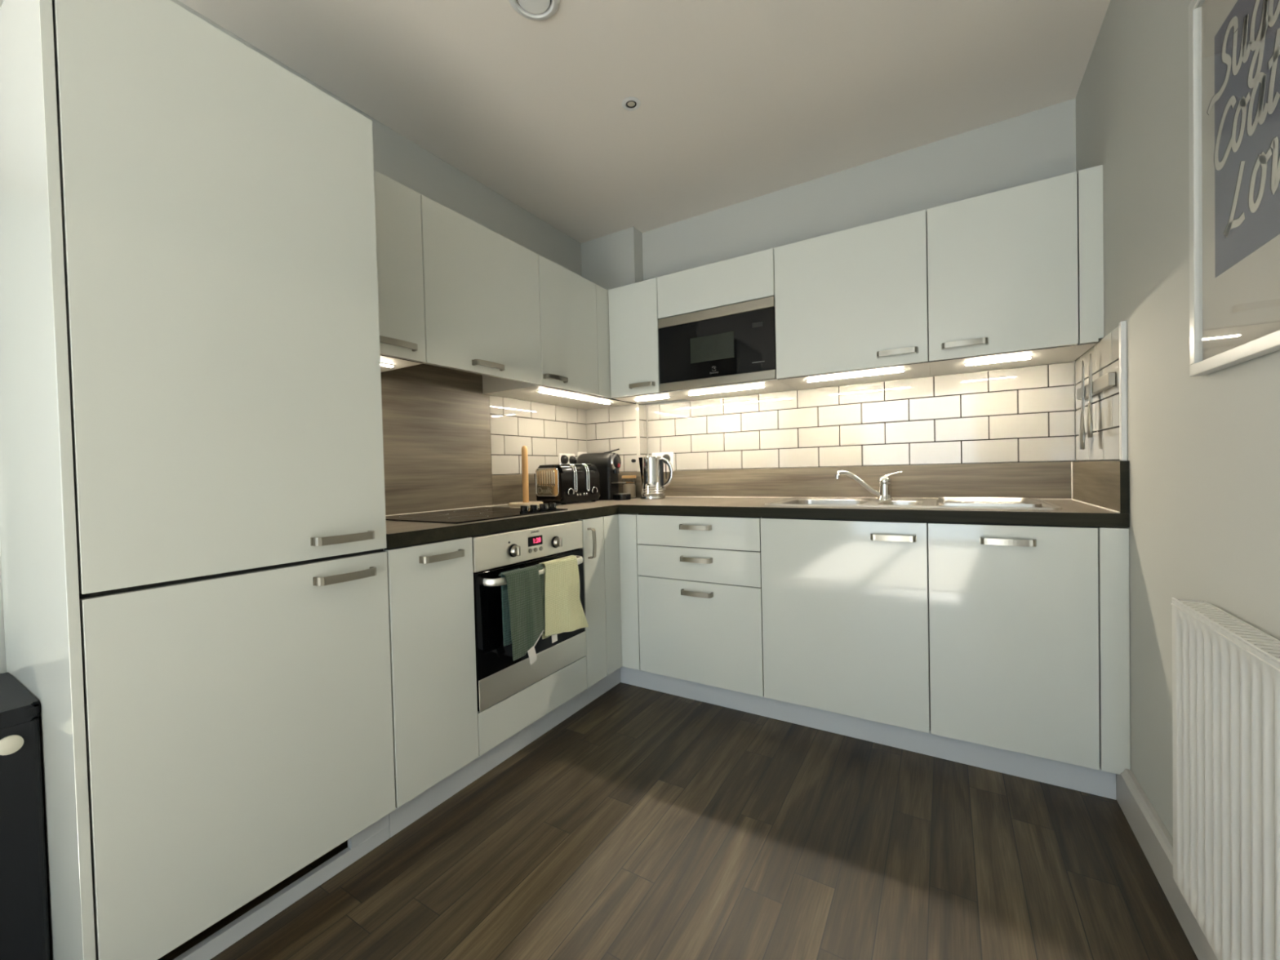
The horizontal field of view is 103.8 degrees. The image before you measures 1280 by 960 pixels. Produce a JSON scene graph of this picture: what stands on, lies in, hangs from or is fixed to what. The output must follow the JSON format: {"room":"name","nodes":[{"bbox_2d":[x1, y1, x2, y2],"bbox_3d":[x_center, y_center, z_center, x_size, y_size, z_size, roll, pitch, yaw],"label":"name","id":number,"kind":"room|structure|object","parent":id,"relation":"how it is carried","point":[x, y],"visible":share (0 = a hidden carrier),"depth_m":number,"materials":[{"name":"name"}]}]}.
{"room":"kitchen","nodes":[
{"label":"kitchen","id":0,"kind":"room"},
{"bbox_2d":[0,0,586,673],"bbox_3d":[-0.945,-0.222,2.320,0.110,2.507,2.557,-1,1,31],"label":"wall","id":1,"kind":"structure","parent":0,"point":[547,431],"depth_m":2.60,"materials":[{"name":"grey paint"}]},
{"bbox_2d":[373,169,426,372],"bbox_3d":[-0.996,-0.703,1.738,0.434,0.591,0.293,-1,1,31],"label":"upper cabinet","id":2,"kind":"object","parent":1,"relation":"attached to","point":[398,229],"visible":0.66,"depth_m":1.69,"materials":[{"name":"white laminate"}]},
{"bbox_2d":[380,362,395,367],"bbox_3d":[-0.941,-0.404,1.702,0.020,0.008,0.223,-1,1,31],"label":"light","id":3,"kind":"object","parent":2,"relation":"attached to","point":[381,363],"visible":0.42,"depth_m":1.77,"materials":[{"name":"white plastic"}]},
{"bbox_2d":[380,364,392,367],"bbox_3d":[-0.941,-0.401,1.702,0.012,0.004,0.215,-1,1,31],"label":"diffuser","id":4,"kind":"object","parent":3,"relation":"attached to","point":[384,365],"depth_m":1.77,"materials":[{"name":"white plastic"}]},
{"bbox_2d":[380,364,492,515],"bbox_3d":[-0.998,-0.180,2.132,0.012,0.655,0.932,-1,1,31],"label":"backsplash","id":5,"kind":"structure","parent":1,"relation":"attached to","point":[436,420],"depth_m":2.25,"materials":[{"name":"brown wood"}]},
{"bbox_2d":[420,194,542,385],"bbox_3d":[-0.764,-0.716,2.119,0.434,0.589,0.595,-1,1,31],"label":"upper cabinet","id":6,"kind":"object","parent":1,"relation":"attached to","point":[482,292],"visible":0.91,"depth_m":1.97,"materials":[{"name":"white laminate"}]},
{"bbox_2d":[480,254,635,409],"bbox_3d":[-0.391,-0.736,2.735,0.434,0.591,0.844,-1,1,31],"label":"upper cabinet","id":7,"kind":"object","parent":1,"relation":"attached to","point":[574,309],"visible":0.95,"depth_m":2.49,"materials":[{"name":"white laminate"}]},
{"bbox_2d":[537,390,610,404],"bbox_3d":[-0.332,-0.437,2.674,0.020,0.008,0.598,-1,1,31],"label":"light","id":8,"kind":"object","parent":7,"relation":"attached to","point":[539,391],"visible":1,"depth_m":2.63,"materials":[{"name":"white plastic"}]},
{"bbox_2d":[558,453,574,463],"bbox_3d":[-0.440,-0.114,3.031,0.012,0.092,0.146,-1,1,31],"label":"wall socket","id":9,"kind":"object","parent":1,"relation":"attached to","point":[560,455],"visible":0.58,"depth_m":3.00,"materials":[{"name":"white plastic"}]},
{"bbox_2d":[560,454,568,463],"bbox_3d":[-0.444,-0.075,2.988,0.032,0.149,0.048,-1,1,31],"label":"plug","id":10,"kind":"object","parent":9,"relation":"attached to","point":[564,459],"visible":0.77,"depth_m":2.97,"materials":[{"name":"black plastic"}]},
{"bbox_2d":[568,455,576,463],"bbox_3d":[-0.404,-0.074,3.053,0.032,0.146,0.044,-1,1,31],"label":"plug","id":11,"kind":"object","parent":9,"relation":"attached to","point":[572,458],"visible":0.62,"depth_m":3.04,"materials":[{"name":"black plastic"}]},
{"bbox_2d":[577,452,586,457],"bbox_3d":[-0.361,-0.126,3.160,0.012,0.100,0.088,-1,1,31],"label":"wall socket","id":12,"kind":"object","parent":1,"relation":"attached to","point":[578,453],"visible":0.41,"depth_m":3.13,"materials":[{"name":"white plastic"}]},
{"bbox_2d":[581,226,648,544],"bbox_3d":[-0.149,-0.257,3.152,0.406,2.507,0.108,-1,1,31],"label":"wall","id":13,"kind":"structure","parent":0,"point":[615,260],"depth_m":3.07,"materials":[{"name":"grey paint"}]},
{"bbox_2d":[635,404,640,471],"bbox_3d":[-0.011,-0.253,3.008,0.022,0.402,0.007,-1,1,31],"label":"trim","id":14,"kind":"structure","parent":13,"relation":"attached to","point":[637,406],"depth_m":3.00,"materials":[{"name":"grey"}]},
{"bbox_2d":[608,277,684,404],"bbox_3d":[0.031,-0.747,2.778,0.305,0.591,0.332,-1,1,31],"label":"upper cabinet","id":15,"kind":"object","parent":13,"relation":"attached to","point":[633,330],"visible":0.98,"depth_m":2.66,"materials":[{"name":"white"}]},
{"bbox_2d":[635,395,670,401],"bbox_3d":[0.069,-0.448,2.773,0.208,0.008,0.020,-1,1,31],"label":"light","id":16,"kind":"object","parent":15,"relation":"attached to","point":[666,397],"visible":1,"depth_m":2.76,"materials":[{"name":"white plastic"}]},
{"bbox_2d":[177,0,1110,243],"bbox_3d":[-1.735,-1.448,0.535,4.422,0.050,6.157,-1,1,31],"label":"ceiling","id":17,"kind":"structure","parent":0,"point":[741,100],"depth_m":1.87,"materials":[{"name":"beige paint"}]},
{"bbox_2d":[508,0,559,20],"bbox_3d":[-0.324,-1.470,1.530,0.158,0.013,0.158,-1,1,31],"label":"ceiling vent","id":18,"kind":"object","parent":17,"relation":"in","point":[534,10],"visible":1,"depth_m":1.56,"materials":[{"name":"white plastic"}]},
{"bbox_2d":[622,96,640,111],"bbox_3d":[-0.035,-1.489,1.988,0.074,0.006,0.074,-1,1,31],"label":"recessed light","id":19,"kind":"object","parent":17,"relation":"in","point":[630,104],"visible":1,"depth_m":1.99,"materials":[{"name":"white metal"}]},
{"bbox_2d":[157,682,1198,959],"bbox_3d":[-1.673,1.108,0.583,4.422,0.050,6.157,-1,1,31],"label":"floor","id":20,"kind":"structure","parent":0,"point":[645,824],"depth_m":1.34,"materials":[{"name":"brown wood"}]},
{"bbox_2d":[0,672,50,959],"bbox_3d":[-1.441,0.765,0.992,0.352,0.608,0.302,-1,1,31],"label":"waste bin","id":21,"kind":"object","parent":20,"relation":"on","point":[24,928],"visible":1,"depth_m":1.01,"materials":[{"name":"black plastic"}]},
{"bbox_2d":[0,0,395,959],"bbox_3d":[-1.125,0.030,1.311,0.639,2.050,0.610,-1,1,31],"label":"tall cabinet","id":22,"kind":"object","parent":20,"relation":"on","point":[193,521],"visible":0.96,"depth_m":1.06,"materials":[{"name":"white"}]},
{"bbox_2d":[173,813,389,959],"bbox_3d":[-0.891,1.004,1.212,0.018,0.095,0.593,-1,1,31],"label":"plinth","id":23,"kind":"object","parent":20,"relation":"on","point":[366,840],"visible":0.81,"depth_m":1.24,"materials":[{"name":"grey"}]},
{"bbox_2d":[383,536,479,808],"bbox_3d":[-0.875,0.569,1.711,0.639,0.749,0.298,-1,1,31],"label":"base cabinet","id":24,"kind":"object","parent":20,"relation":"on","point":[430,584],"visible":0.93,"depth_m":1.54,"materials":[{"name":"white laminate"}]},
{"bbox_2d":[389,667,620,837],"bbox_3d":[-0.417,0.978,1.993,0.018,0.095,1.234,-1,1,31],"label":"plinth","id":25,"kind":"object","parent":20,"relation":"on","point":[411,811],"visible":0.58,"depth_m":1.78,"materials":[{"name":"grey laminate"}]},
{"bbox_2d":[468,519,586,755],"bbox_3d":[-0.626,0.556,2.086,0.669,0.747,0.597,-1,1,31],"label":"oven","id":26,"kind":"object","parent":20,"relation":"on","point":[500,677],"depth_m":1.84,"materials":[{"name":"silver metal"}]},
{"bbox_2d":[498,564,545,664],"bbox_3d":[-0.413,0.491,1.807,0.050,0.345,0.197,-1,1,31],"label":"kitchen towel","id":27,"kind":"object","parent":26,"relation":"hanging from","point":[523,609],"visible":0.99,"depth_m":1.78,"materials":[{"name":"green fabric"}]},
{"bbox_2d":[538,555,588,643],"bbox_3d":[-0.301,0.465,1.994,0.050,0.312,0.262,-1,1,31],"label":"kitchen towel","id":28,"kind":"object","parent":26,"relation":"hanging from","point":[564,611],"visible":0.91,"depth_m":1.96,"materials":[{"name":"yellow fabric"}]},
{"bbox_2d":[577,513,622,688],"bbox_3d":[-0.409,0.543,2.479,0.639,0.749,0.296,-1,1,31],"label":"base cabinet","id":29,"kind":"object","parent":20,"relation":"on","point":[601,544],"visible":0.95,"depth_m":2.31,"materials":[{"name":"white laminate"}]},
{"bbox_2d":[618,513,764,697],"bbox_3d":[0.365,0.523,2.525,0.700,0.749,0.688,-1,1,31],"label":"base cabinet","id":30,"kind":"object","parent":20,"relation":"on","point":[691,605],"visible":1,"depth_m":2.23,"materials":[{"name":"white laminate"}]},
{"bbox_2d":[386,497,1129,548],"bbox_3d":[0.277,0.141,1.896,2.428,0.041,1.834,-1,1,31],"label":"countertop","id":31,"kind":"structure","parent":30,"relation":"on","point":[1073,513],"depth_m":1.82,"materials":[{"name":"laminate"}]},
{"bbox_2d":[385,503,508,515],"bbox_3d":[-0.777,0.132,2.471,0.006,0.006,1.724,-1,1,31],"label":"bead","id":32,"kind":"object","parent":31,"relation":"on","point":[505,504],"visible":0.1,"depth_m":2.30,"materials":[{"name":"silver"}]},
{"bbox_2d":[385,502,568,524],"bbox_3d":[-0.683,0.124,2.051,0.520,0.033,0.580,-1,1,31],"label":"cooktop","id":33,"kind":"object","parent":31,"relation":"in","point":[481,513],"visible":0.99,"depth_m":1.99,"materials":[{"name":"black glass"}]},
{"bbox_2d":[491,474,537,505],"bbox_3d":[-0.542,0.043,2.878,0.012,0.157,0.803,-1,1,31],"label":"upstand","id":34,"kind":"object","parent":31,"relation":"on","point":[506,489],"visible":0.42,"depth_m":2.63,"materials":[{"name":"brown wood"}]},
{"bbox_2d":[508,445,542,506],"bbox_3d":[-0.578,-0.022,2.527,0.170,0.302,0.170,-1,1,31],"label":"holder","id":35,"kind":"object","parent":31,"relation":"on","point":[526,502],"visible":0.86,"depth_m":2.51,"materials":[{"name":"beige wood"}]},
{"bbox_2d":[533,463,600,504],"bbox_3d":[-0.376,0.017,2.686,0.236,0.209,0.296,-1,1,38],"label":"toaster","id":36,"kind":"object","parent":31,"relation":"on","point":[558,483],"visible":1,"depth_m":2.60,"materials":[{"name":"black plastic"}]},
{"bbox_2d":[573,448,631,500],"bbox_3d":[-0.217,-0.032,2.900,0.340,0.290,0.112,-1,1,28],"label":"coffee machine","id":37,"kind":"object","parent":31,"relation":"on","point":[608,464],"visible":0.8,"depth_m":2.84,"materials":[{"name":"black plastic"}]},
{"bbox_2d":[613,467,618,473],"bbox_3d":[-0.135,-0.053,2.855,0.020,0.030,0.044,-1,1,28],"label":"outlet","id":38,"kind":"object","parent":37,"relation":"attached to","point":[615,470],"depth_m":2.84,"materials":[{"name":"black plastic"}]},
{"bbox_2d":[613,493,631,500],"bbox_3d":[-0.102,0.094,2.842,0.088,0.036,0.101,-1,1,31],"label":"drip tray","id":39,"kind":"object","parent":37,"relation":"on","point":[616,496],"depth_m":2.80,"materials":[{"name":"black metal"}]},
{"bbox_2d":[622,475,635,497],"bbox_3d":[-0.063,0.041,2.977,0.086,0.135,0.086,-1,1,31],"label":"storage jar","id":40,"kind":"object","parent":31,"relation":"on","point":[627,488],"visible":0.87,"depth_m":2.95,"materials":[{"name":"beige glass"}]},
{"bbox_2d":[617,471,642,497],"bbox_3d":[-0.140,0.029,3.147,0.395,0.157,0.097,-1,1,31],"label":"upstand","id":41,"kind":"object","parent":31,"relation":"on","point":[637,481],"visible":0.14,"depth_m":3.03,"materials":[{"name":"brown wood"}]},
{"bbox_2d":[638,456,673,499],"bbox_3d":[0.080,-0.013,2.858,0.149,0.240,0.180,-2,1,-37],"label":"kettle","id":42,"kind":"object","parent":31,"relation":"on","point":[651,468],"visible":1,"depth_m":2.82,"materials":[{"name":"silver metal"}]},
{"bbox_2d":[663,461,1072,498],"bbox_3d":[0.912,0.014,2.572,2.001,0.157,0.012,-1,1,31],"label":"upstand","id":43,"kind":"object","parent":31,"relation":"on","point":[1033,480],"visible":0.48,"depth_m":2.38,"materials":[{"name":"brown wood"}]},
{"bbox_2d":[835,470,902,499],"bbox_3d":[1.039,0.021,2.290,0.280,0.139,0.062,-1,1,11],"label":"tap","id":44,"kind":"object","parent":31,"relation":"on","point":[884,492],"visible":1,"depth_m":2.27,"materials":[{"name":"silver metal"}]},
{"bbox_2d":[665,462,1119,513],"bbox_3d":[0.742,0.024,2.291,2.001,0.155,0.646,-1,1,31],"label":"bead","id":45,"kind":"object","parent":31,"relation":"on","point":[1106,508],"visible":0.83,"depth_m":2.09,"materials":[{"name":"silver"}]},
{"bbox_2d":[764,497,1062,510],"bbox_3d":[1.083,0.162,2.104,0.998,0.161,0.500,-1,1,31],"label":"sink","id":46,"kind":"object","parent":31,"relation":"in","point":[990,503],"visible":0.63,"depth_m":2.07,"materials":[{"name":"grey metal"}]},
{"bbox_2d":[1072,461,1129,513],"bbox_3d":[1.608,0.012,1.770,0.020,0.156,0.661,-1,1,31],"label":"upstand","id":47,"kind":"object","parent":31,"relation":"on","point":[1105,484],"visible":0.88,"depth_m":1.65,"materials":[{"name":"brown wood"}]},
{"bbox_2d":[760,517,930,733],"bbox_3d":[0.921,0.516,2.187,0.598,0.749,0.688,-1,1,31],"label":"base cabinet","id":48,"kind":"object","parent":20,"relation":"on","point":[845,602],"visible":0.97,"depth_m":1.90,"materials":[{"name":"white laminate"}]},
{"bbox_2d":[620,666,1116,799],"bbox_3d":[0.690,0.950,2.032,1.834,0.095,0.018,-1,1,31],"label":"plinth","id":49,"kind":"object","parent":20,"relation":"on","point":[1089,780],"visible":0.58,"depth_m":1.86,"materials":[{"name":"grey laminate"}]},
{"bbox_2d":[927,521,1130,774],"bbox_3d":[1.399,0.509,1.896,0.519,0.749,0.688,-1,1,31],"label":"base cabinet","id":50,"kind":"object","parent":20,"relation":"on","point":[1024,638],"visible":0.97,"depth_m":1.61,"materials":[{"name":"white laminate"}]},
{"bbox_2d":[642,97,1077,539],"bbox_3d":[0.810,-0.272,2.685,2.530,2.507,0.110,-1,1,31],"label":"wall","id":51,"kind":"structure","parent":0,"point":[1026,414],"depth_m":2.40,"materials":[{"name":"white tile"}]},
{"bbox_2d":[651,452,674,471],"bbox_3d":[0.137,-0.108,3.027,0.146,0.118,0.012,-1,1,31],"label":"wall socket","id":52,"kind":"object","parent":51,"relation":"attached to","point":[655,454],"visible":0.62,"depth_m":3.01,"materials":[{"name":"white plastic"}]},
{"bbox_2d":[662,453,670,479],"bbox_3d":[0.154,-0.080,2.996,0.048,0.149,0.032,-1,1,31],"label":"plug","id":53,"kind":"object","parent":52,"relation":"attached to","point":[666,456],"visible":0.65,"depth_m":2.99,"materials":[{"name":"black plastic"}]},
{"bbox_2d":[657,248,797,400],"bbox_3d":[0.454,-0.754,2.597,0.604,0.591,0.398,-1,1,31],"label":"upper cabinet","id":54,"kind":"object","parent":51,"relation":"attached to","point":[750,277],"visible":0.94,"depth_m":2.43,"materials":[{"name":"white laminate"}]},
{"bbox_2d":[657,296,776,391],"bbox_3d":[0.449,-0.649,2.587,0.601,0.370,0.371,-1,1,31],"label":"microwave","id":55,"kind":"object","parent":54,"relation":"in","point":[735,343],"visible":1,"depth_m":2.41,"materials":[{"name":"black glass"}]},
{"bbox_2d":[688,385,764,395],"bbox_3d":[0.432,-0.453,2.552,0.408,0.008,0.020,-1,1,31],"label":"light","id":56,"kind":"object","parent":54,"relation":"attached to","point":[762,386],"visible":1,"depth_m":2.54,"materials":[{"name":"white plastic"}]},
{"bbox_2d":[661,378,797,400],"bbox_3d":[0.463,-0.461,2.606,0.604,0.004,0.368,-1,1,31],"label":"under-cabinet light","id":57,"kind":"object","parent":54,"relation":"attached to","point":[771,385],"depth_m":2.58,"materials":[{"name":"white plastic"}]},
{"bbox_2d":[773,209,930,390],"bbox_3d":[0.960,-0.761,2.271,0.598,0.591,0.430,-1,1,31],"label":"upper cabinet","id":58,"kind":"object","parent":51,"relation":"attached to","point":[854,300],"visible":0.99,"depth_m":2.11,"materials":[{"name":"white laminate"}]},
{"bbox_2d":[806,369,904,382],"bbox_3d":[0.945,-0.460,2.223,0.400,0.008,0.020,-1,1,31],"label":"light","id":59,"kind":"object","parent":58,"relation":"attached to","point":[896,371],"visible":1,"depth_m":2.21,"materials":[{"name":"white plastic"}]},
{"bbox_2d":[1075,0,1279,838],"bbox_3d":[0.224,-0.195,-0.612,0.110,2.507,6.157,-1,1,31],"label":"wall","id":60,"kind":"structure","parent":0,"point":[1203,451],"depth_m":1.25,"materials":[{"name":"grey paint"}]},
{"bbox_2d":[926,164,1104,376],"bbox_3d":[1.437,-0.767,1.981,0.515,0.591,0.430,-1,1,31],"label":"upper cabinet","id":61,"kind":"object","parent":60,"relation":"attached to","point":[1018,271],"visible":1,"depth_m":1.82,"materials":[{"name":"white laminate"}]},
{"bbox_2d":[964,355,1031,365],"bbox_3d":[1.403,-0.466,1.971,0.216,0.008,0.020,-1,1,31],"label":"light","id":62,"kind":"object","parent":61,"relation":"attached to","point":[1029,357],"visible":1,"depth_m":1.96,"materials":[{"name":"white plastic"}]},
{"bbox_2d":[1077,371,1115,400],"bbox_3d":[1.572,-0.319,1.736,0.019,0.043,0.425,-1,1,31],"label":"rack","id":63,"kind":"object","parent":60,"relation":"attached to","point":[1108,380],"visible":0.8,"depth_m":1.65,"materials":[{"name":"silver metal"}]},
{"bbox_2d":[1079,360,1085,449],"bbox_3d":[1.610,-0.273,1.828,0.015,0.322,0.049,-1,1,31],"label":"kitchen knife","id":64,"kind":"object","parent":63,"relation":"hanging from","point":[1082,431],"visible":1,"depth_m":1.82,"materials":[{"name":"grey metal"}]},
{"bbox_2d":[1086,353,1093,437],"bbox_3d":[1.552,-0.290,1.734,0.015,0.288,0.045,-1,1,31],"label":"kitchen knife","id":65,"kind":"object","parent":63,"relation":"hanging from","point":[1089,420],"visible":1,"depth_m":1.73,"materials":[{"name":"grey metal"}]},
{"bbox_2d":[1119,320,1127,461],"bbox_3d":[1.448,-0.265,1.505,0.013,0.416,0.021,-1,1,31],"label":"trim","id":66,"kind":"structure","parent":60,"relation":"attached to","point":[1122,325],"depth_m":1.50,"materials":[{"name":"white plastic"}]},
{"bbox_2d":[1115,768,1217,959],"bbox_3d":[0.053,1.006,-0.809,0.024,0.122,5.575,-1,1,31],"label":"baseboard","id":67,"kind":"structure","parent":60,"relation":"attached to","point":[1155,841],"depth_m":1.26,"materials":[{"name":"grey paint"}]},
{"bbox_2d":[1170,597,1279,959],"bbox_3d":[0.844,0.643,0.536,0.060,0.757,1.217,-1,1,31],"label":"radiator","id":68,"kind":"object","parent":60,"relation":"attached to","point":[1226,691],"visible":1,"depth_m":0.87,"materials":[{"name":"white metal"}]},
{"bbox_2d":[1170,597,1279,672],"bbox_3d":[0.832,0.274,0.531,0.052,0.017,1.215,-1,1,31],"label":"grille","id":69,"kind":"object","parent":68,"relation":"attached to","point":[1206,617],"depth_m":0.87,"materials":[{"name":"white metal"}]},
{"bbox_2d":[1188,0,1279,376],"bbox_3d":[1.024,-0.595,0.821,0.022,0.770,0.530,-1,1,31],"label":"framed print","id":70,"kind":"object","parent":60,"relation":"attached to","point":[1234,45],"visible":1,"depth_m":0.92,"materials":[{"name":"grey"}]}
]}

